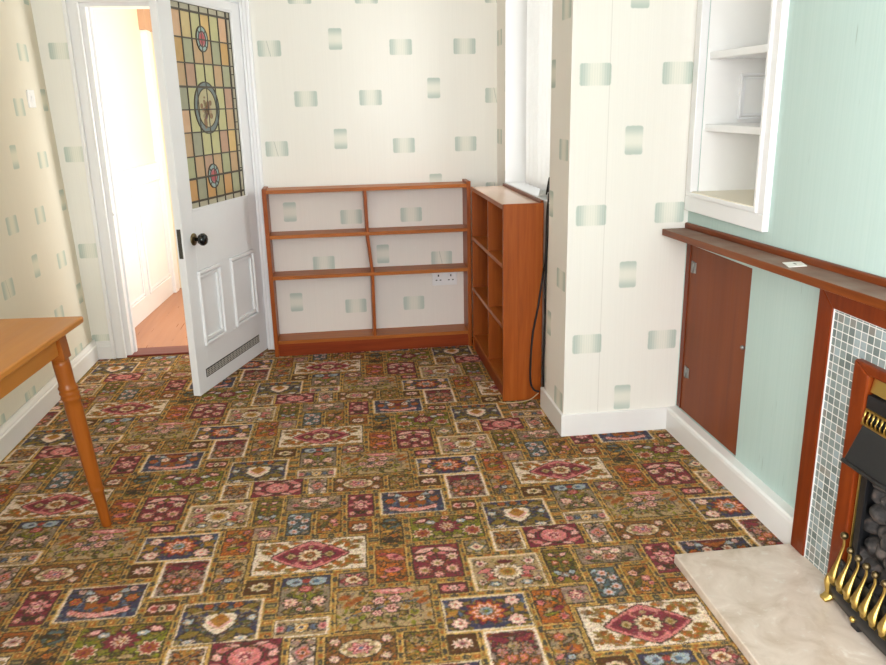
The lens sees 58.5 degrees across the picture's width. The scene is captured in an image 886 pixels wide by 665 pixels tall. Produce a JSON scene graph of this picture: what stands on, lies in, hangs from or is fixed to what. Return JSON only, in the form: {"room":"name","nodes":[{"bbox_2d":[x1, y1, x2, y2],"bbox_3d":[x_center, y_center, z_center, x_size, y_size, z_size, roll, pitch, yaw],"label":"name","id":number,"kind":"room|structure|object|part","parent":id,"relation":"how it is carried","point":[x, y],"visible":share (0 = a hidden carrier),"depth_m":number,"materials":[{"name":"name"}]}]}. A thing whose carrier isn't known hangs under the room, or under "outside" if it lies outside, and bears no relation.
{"room":"living room","nodes":[
{"label":"living room","id":0,"kind":"room"},
{"bbox_2d":[0,0,91,425],"bbox_3d":[-1.763,-0.153,1.285,0.193,2.420,6.206,-3,16,-6],"label":"wall","id":1,"kind":"structure","parent":0,"point":[40,277],"depth_m":3.86,"materials":[{"name":"paper"}]},
{"bbox_2d":[26,90,35,107],"bbox_3d":[-2.052,-1.166,3.949,0.015,0.086,0.086,-3,16,-7],"label":"light switch","id":2,"kind":"object","parent":1,"relation":"attached to","point":[30,94],"visible":1,"depth_m":3.94,"materials":[{"name":"white plastic"}]},
{"bbox_2d":[0,339,98,461],"bbox_3d":[-1.631,0.946,1.619,0.020,0.117,6.204,-3,16,-6],"label":"baseboard","id":3,"kind":"structure","parent":1,"relation":"attached to","point":[24,419],"depth_m":3.68,"materials":[{"name":"white wood"}]},
{"bbox_2d":[92,9,154,171],"bbox_3d":[-2.238,-1.274,5.183,0.384,2.420,1.730,-3,16,-7],"label":"window","id":4,"kind":"structure","parent":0,"point":[118,38],"depth_m":5.27,"materials":[{"name":"white glass"}]},
{"bbox_2d":[114,9,179,326],"bbox_3d":[-2.083,-1.283,5.221,0.049,2.410,1.690,-2,16,-4],"label":"wall","id":5,"kind":"structure","parent":4,"relation":"attached to","point":[143,197],"depth_m":5.66,"materials":[{"name":"white paint"}]},
{"bbox_3d":[-2.033,-0.514,5.034,0.013,0.765,0.700,-2,16,-4],"label":"panel moulding","id":6,"kind":"part","parent":5,"relation":"part of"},
{"bbox_3d":[-2.085,-0.718,5.741,0.013,0.765,0.575,-2,16,-4],"label":"panel moulding","id":7,"kind":"part","parent":5,"relation":"part of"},
{"bbox_3d":[-2.131,-1.258,6.001,0.049,1.930,0.170,-2,16,-4],"label":"casing","id":8,"kind":"part","parent":5,"relation":"part of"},
{"bbox_2d":[135,288,187,347],"bbox_3d":[-1.433,-0.175,5.771,2.100,0.050,2.027,-3,16,-7],"label":"floor","id":9,"kind":"structure","parent":0,"point":[165,326],"depth_m":5.24,"materials":[{"name":"laminate"}]},
{"bbox_2d":[151,32,181,287],"bbox_3d":[-1.559,-1.569,6.154,2.100,2.420,0.120,-3,16,-7],"label":"wall","id":10,"kind":"structure","parent":0,"point":[151,32],"depth_m":6.08,"materials":[{"name":"white paint"}]},
{"bbox_2d":[30,0,496,340],"bbox_3d":[-0.933,-0.608,4.590,2.515,3.420,0.120,-3,16,-7],"label":"wall","id":11,"kind":"structure","parent":0,"point":[350,92],"depth_m":4.38,"materials":[{"name":"paper"}]},
{"bbox_2d":[95,341,111,358],"bbox_3d":[-1.967,0.102,4.576,0.103,0.105,0.018,-3,16,-7],"label":"baseboard","id":12,"kind":"structure","parent":11,"relation":"attached to","point":[103,347],"depth_m":4.57,"materials":[{"name":"white wood"}]},
{"bbox_2d":[61,0,274,358],"bbox_3d":[-1.477,-0.848,4.430,0.938,1.992,0.157,-3,16,-7],"label":"trim","id":13,"kind":"structure","parent":11,"relation":"attached to","point":[87,81],"depth_m":4.32,"materials":[{"name":"white wood"}]},
{"bbox_2d":[127,345,267,356],"bbox_3d":[-1.448,0.098,4.722,0.806,0.012,0.147,-3,16,-7],"label":"threshold","id":14,"kind":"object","parent":11,"relation":"attached to","point":[168,350],"depth_m":4.67,"materials":[{"name":"brown wood"}]},
{"bbox_2d":[149,0,267,395],"bbox_3d":[-1.125,-0.705,4.054,0.107,1.897,0.828,2,17,12],"label":"door","id":15,"kind":"structure","parent":11,"relation":"in","point":[198,50],"depth_m":3.98,"materials":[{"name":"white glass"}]},
{"bbox_3d":[-1.240,-0.415,3.729,0.020,0.140,0.009,2,17,12],"label":"lock plate","id":16,"kind":"part","parent":15,"relation":"part of","materials":[{"name":"metal"}]},
{"bbox_3d":[-1.165,-0.447,3.807,0.064,0.060,0.060,2,17,12],"label":"knob","id":17,"kind":"part","parent":15,"relation":"part of","materials":[{"name":"black metal"}]},
{"bbox_3d":[-1.164,-1.121,3.951,0.008,0.945,0.595,2,17,12],"label":"stained glass","id":18,"kind":"part","parent":15,"relation":"part of","materials":[{"name":"multicoloured glass"}]},
{"bbox_3d":[-1.170,-0.145,4.019,0.022,0.379,0.228,2,17,12],"label":"panel moulding","id":19,"kind":"part","parent":15,"relation":"part of","materials":[{"name":"white wood"}]},
{"bbox_2d":[206,335,259,376],"bbox_3d":[-1.126,0.119,4.280,0.005,0.044,0.626,2,17,12],"label":"grille","id":20,"kind":"object","parent":15,"relation":"attached to","point":[222,362],"depth_m":4.24,"materials":[{"name":"grey metal"}]},
{"bbox_3d":[-1.094,-0.247,4.367,0.022,0.379,0.278,2,17,12],"label":"panel moulding","id":21,"kind":"part","parent":15,"relation":"part of","materials":[{"name":"white wood"}]},
{"bbox_2d":[432,272,456,285],"bbox_3d":[0.009,-0.325,4.712,0.148,0.086,0.014,-3,16,-7],"label":"double socket","id":22,"kind":"object","parent":11,"relation":"attached to","point":[445,278],"visible":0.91,"depth_m":4.71,"materials":[{"name":"white plastic"}]},
{"bbox_2d":[0,337,782,664],"bbox_3d":[-0.234,0.920,1.819,3.120,0.001,6.225,-3,16,-7],"label":"floor","id":23,"kind":"structure","parent":0,"point":[382,507],"depth_m":2.71,"materials":[{"name":"carpet"}]},
{"bbox_2d":[0,316,111,527],"bbox_3d":[-1.394,0.474,2.100,0.550,0.747,1.150,-2,16,-3],"label":"dining table","id":24,"kind":"object","parent":23,"relation":"on","point":[27,345],"visible":1,"depth_m":2.50,"materials":[{"name":"brown wood"}]},
{"bbox_3d":[-1.208,0.329,2.622,0.104,0.726,0.083,-2,16,-3],"label":"leg","id":25,"kind":"part","parent":24,"relation":"part of","materials":[{"name":"brown wood"}]},
{"bbox_2d":[261,179,471,356],"bbox_3d":[-0.416,-0.374,4.567,1.148,0.962,0.165,-3,16,-7],"label":"bookcase","id":26,"kind":"object","parent":23,"relation":"on","point":[351,268],"visible":1,"depth_m":4.61,"materials":[{"name":"brown wood"}]},
{"bbox_3d":[-0.973,-0.339,4.496,0.023,0.956,0.159,-3,16,-7],"label":"panel","id":27,"kind":"part","parent":26,"relation":"part of","materials":[{"name":"brown wood"}]},
{"bbox_3d":[-0.425,-0.812,4.438,1.104,0.020,0.157,-3,16,-7],"label":"shelf","id":28,"kind":"part","parent":26,"relation":"part of","materials":[{"name":"brown wood"}]},
{"bbox_3d":[-0.420,-0.574,4.508,1.104,0.020,0.156,-3,16,-7],"label":"shelf","id":29,"kind":"part","parent":26,"relation":"part of","materials":[{"name":"brown wood"}]},
{"bbox_3d":[-0.415,-0.352,4.572,1.104,0.020,0.156,-3,16,-7],"label":"shelf","id":30,"kind":"part","parent":26,"relation":"part of","materials":[{"name":"brown wood"}]},
{"bbox_3d":[-0.408,0.008,4.676,1.104,0.020,0.156,-3,16,-7],"label":"shelf","id":31,"kind":"part","parent":26,"relation":"part of","materials":[{"name":"brown wood"}]},
{"bbox_3d":[0.142,-0.405,4.634,0.023,0.962,0.159,-3,16,-7],"label":"panel","id":32,"kind":"part","parent":26,"relation":"part of","materials":[{"name":"brown wood"}]},
{"bbox_2d":[471,183,543,400],"bbox_3d":[0.316,-0.249,4.101,0.192,0.952,0.867,-3,16,-7],"label":"bookcase","id":33,"kind":"object","parent":23,"relation":"on","point":[508,221],"visible":0.96,"depth_m":3.78,"materials":[{"name":"brown wood"}]},
{"bbox_3d":[0.259,-0.356,4.506,0.185,0.936,0.020,-3,16,-7],"label":"panel","id":34,"kind":"part","parent":33,"relation":"part of","materials":[{"name":"brown wood"}]},
{"bbox_3d":[0.311,-0.420,4.051,0.185,0.020,0.828,-3,16,-7],"label":"shelf","id":35,"kind":"part","parent":33,"relation":"part of","materials":[{"name":"brown wood"}]},
{"bbox_3d":[0.323,0.132,4.211,0.185,0.020,0.828,-3,16,-7],"label":"shelf","id":36,"kind":"part","parent":33,"relation":"part of","materials":[{"name":"brown wood"}]},
{"bbox_3d":[0.317,-0.141,4.132,0.185,0.020,0.828,-3,16,-7],"label":"shelf","id":37,"kind":"part","parent":33,"relation":"part of","materials":[{"name":"brown wood"}]},
{"bbox_3d":[0.371,-0.129,3.699,0.187,0.943,0.020,-3,16,-7],"label":"panel","id":38,"kind":"part","parent":33,"relation":"part of","materials":[{"name":"brown wood"}]},
{"bbox_2d":[529,177,549,391],"bbox_3d":[0.467,-0.211,3.692,0.091,1.020,0.113,6,18,24],"label":"power cable","id":39,"kind":"object","parent":33,"relation":"attached to","point":[541,284],"visible":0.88,"depth_m":3.69,"materials":[{"name":"black plastic"}]},
{"bbox_2d":[499,393,538,402],"bbox_3d":[0.364,0.314,3.788,0.193,0.041,0.025,-2,16,-4],"label":"wire","id":40,"kind":"object","parent":23,"relation":"on","point":[537,393],"visible":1,"depth_m":3.79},
{"bbox_2d":[674,543,885,664],"bbox_3d":[1.014,0.838,1.959,0.453,0.030,1.102,-3,16,-7],"label":"hearth slab","id":41,"kind":"object","parent":23,"relation":"on","point":[767,599],"visible":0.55,"depth_m":2.19,"materials":[{"name":"beige stone"}]},
{"bbox_2d":[791,289,885,575],"bbox_3d":[1.183,0.412,1.849,0.078,0.842,1.106,-3,16,-7],"label":"fireplace surround","id":42,"kind":"object","parent":41,"relation":"on","point":[849,347],"visible":0.58,"depth_m":2.23,"materials":[{"name":"brown wood"}]},
{"bbox_3d":[1.184,0.489,1.871,0.078,0.682,0.698,-3,16,-7],"label":"frame","id":43,"kind":"part","parent":42,"relation":"part of","materials":[{"name":"brown wood"}]},
{"bbox_2d":[820,379,885,655],"bbox_3d":[1.226,0.496,1.886,0.313,0.660,0.625,-3,16,-7],"label":"fireplace","id":44,"kind":"object","parent":41,"relation":"on","point":[862,579],"visible":1,"depth_m":2.08,"materials":[{"name":"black metal"}]},
{"bbox_3d":[1.076,0.753,2.078,0.017,0.017,0.017,-3,16,-7],"label":"control knob","id":45,"kind":"part","parent":44,"relation":"part of","materials":[{"name":"gold metal"}]},
{"bbox_2d":[860,408,885,438],"bbox_3d":[1.142,0.296,1.810,0.016,0.043,0.566,-3,16,-7],"label":"grille","id":46,"kind":"object","parent":44,"relation":"attached to","point":[874,427],"depth_m":2.04,"materials":[{"name":"gold metal"}]},
{"bbox_3d":[1.159,0.208,1.787,0.018,0.050,0.568,-3,16,-7],"label":"brass plate","id":47,"kind":"part","parent":44,"relation":"part of","materials":[{"name":"gold metal"}]},
{"bbox_2d":[497,0,548,388],"bbox_3d":[0.516,-0.994,4.022,0.260,2.420,1.378,-3,16,-7],"label":"wall","id":48,"kind":"structure","parent":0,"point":[500,3],"depth_m":4.34,"materials":[{"name":"paper"}]},
{"bbox_2d":[505,0,546,202],"bbox_3d":[0.501,-1.273,3.773,0.209,1.206,1.002,-3,16,-7],"label":"window","id":49,"kind":"structure","parent":48,"relation":"attached to","point":[515,10],"depth_m":4.26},
{"bbox_3d":[0.491,-0.698,3.937,0.164,0.012,0.996,-3,16,-7],"label":"sill","id":50,"kind":"part","parent":49,"relation":"part of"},
{"bbox_2d":[526,0,552,190],"bbox_3d":[0.453,-1.233,3.602,0.015,1.145,0.626,-3,16,-7],"label":"curtain","id":51,"kind":"object","parent":49,"relation":"hanging from","point":[539,12],"visible":0.64,"depth_m":3.70,"materials":[{"name":"white fabric"}]},
{"bbox_2d":[539,189,548,199],"bbox_3d":[0.518,-0.646,3.614,0.118,0.061,0.325,-3,16,-7],"label":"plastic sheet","id":52,"kind":"object","parent":49,"relation":"on","point":[542,193],"visible":0.12,"depth_m":3.68,"materials":[{"name":"white plastic"}]},
{"bbox_2d":[542,185,548,386],"bbox_3d":[0.477,-0.192,3.677,0.028,0.978,0.114,1,16,8],"label":"power cable","id":53,"kind":"object","parent":49,"relation":"hanging from","point":[547,229],"visible":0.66,"depth_m":3.64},
{"bbox_2d":[546,0,572,413],"bbox_3d":[0.487,-0.757,3.204,0.031,2.420,0.282,-3,16,-7],"label":"wall","id":54,"kind":"structure","parent":0,"point":[562,30],"depth_m":3.25,"materials":[{"name":"paper"}]},
{"bbox_2d":[540,387,563,435],"bbox_3d":[0.489,0.351,3.551,0.018,0.100,0.358,-3,16,-7],"label":"baseboard","id":55,"kind":"structure","parent":54,"relation":"attached to","point":[547,404],"depth_m":3.53,"materials":[{"name":"white wood"}]},
{"bbox_2d":[546,0,697,413],"bbox_3d":[0.869,-0.780,3.256,0.800,2.420,0.292,-3,16,-7],"label":"wall pier","id":56,"kind":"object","parent":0,"point":[633,60],"visible":0.44,"depth_m":3.16,"materials":[{"name":"paper"}]},
{"bbox_2d":[561,407,667,436],"bbox_3d":[0.747,0.382,3.424,0.491,0.100,0.031,-3,16,-7],"label":"baseboard","id":57,"kind":"object","parent":56,"relation":"attached to","point":[603,422],"visible":0.76,"depth_m":3.41,"materials":[{"name":"white wood"}]},
{"bbox_2d":[675,0,885,508],"bbox_3d":[1.447,-0.118,0.932,0.300,2.420,4.653,-3,16,-7],"label":"wall","id":58,"kind":"structure","parent":0,"point":[828,196],"depth_m":2.38,"materials":[{"name":"green paint"}]},
{"bbox_2d":[676,244,751,455],"bbox_3d":[1.044,0.047,3.084,0.036,0.709,0.530,-3,16,-7],"label":"door","id":59,"kind":"structure","parent":58,"relation":"in","point":[717,288],"depth_m":3.06,"materials":[{"name":"brown wood"}]},
{"bbox_2d":[666,406,793,543],"bbox_3d":[1.057,0.505,2.972,0.044,0.104,0.999,-3,16,-7],"label":"baseboard","id":60,"kind":"structure","parent":58,"relation":"attached to","point":[768,507],"depth_m":2.87,"materials":[{"name":"white wood"}]},
{"bbox_2d":[684,0,789,231],"bbox_3d":[1.142,-0.952,2.767,0.300,1.107,0.605,-3,16,-7],"label":"wall niche","id":61,"kind":"object","parent":58,"relation":"attached to","point":[746,42],"visible":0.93,"depth_m":2.98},
{"bbox_3d":[1.146,-0.488,2.897,0.281,0.014,0.484,-3,16,-7],"label":"sill","id":62,"kind":"part","parent":61,"relation":"part of","materials":[{"name":"white wood"}]},
{"bbox_2d":[705,123,760,134],"bbox_3d":[1.163,-0.729,2.831,0.248,0.026,0.485,-3,16,-7],"label":"shelf","id":63,"kind":"object","parent":61,"relation":"attached to","point":[710,128],"depth_m":2.91,"materials":[{"name":"white wood"}]},
{"bbox_2d":[710,44,767,58],"bbox_3d":[1.157,-0.981,2.758,0.248,0.026,0.485,-3,16,-7],"label":"shelf","id":64,"kind":"object","parent":61,"relation":"attached to","point":[759,51],"depth_m":2.83,"materials":[{"name":"white wood"}]},
{"bbox_3d":[1.191,-0.905,3.032,0.117,0.168,0.013,-3,16,-7],"label":"panel moulding","id":65,"kind":"part","parent":61,"relation":"part of","materials":[{"name":"white wood"}]},
{"bbox_2d":[662,222,885,310],"bbox_3d":[1.106,-0.105,2.013,0.112,0.099,2.496,-3,16,-7],"label":"mantel shelf","id":66,"kind":"object","parent":58,"relation":"attached to","point":[866,288],"visible":1,"depth_m":2.37,"materials":[{"name":"brown wood"}]},
{"bbox_2d":[782,261,806,266],"bbox_3d":[1.056,-0.205,2.375,0.078,0.002,0.069,-3,16,-7],"label":"paper card","id":67,"kind":"object","parent":66,"relation":"on","point":[798,263],"visible":1,"depth_m":2.37,"materials":[{"name":"white paper"}]}
]}

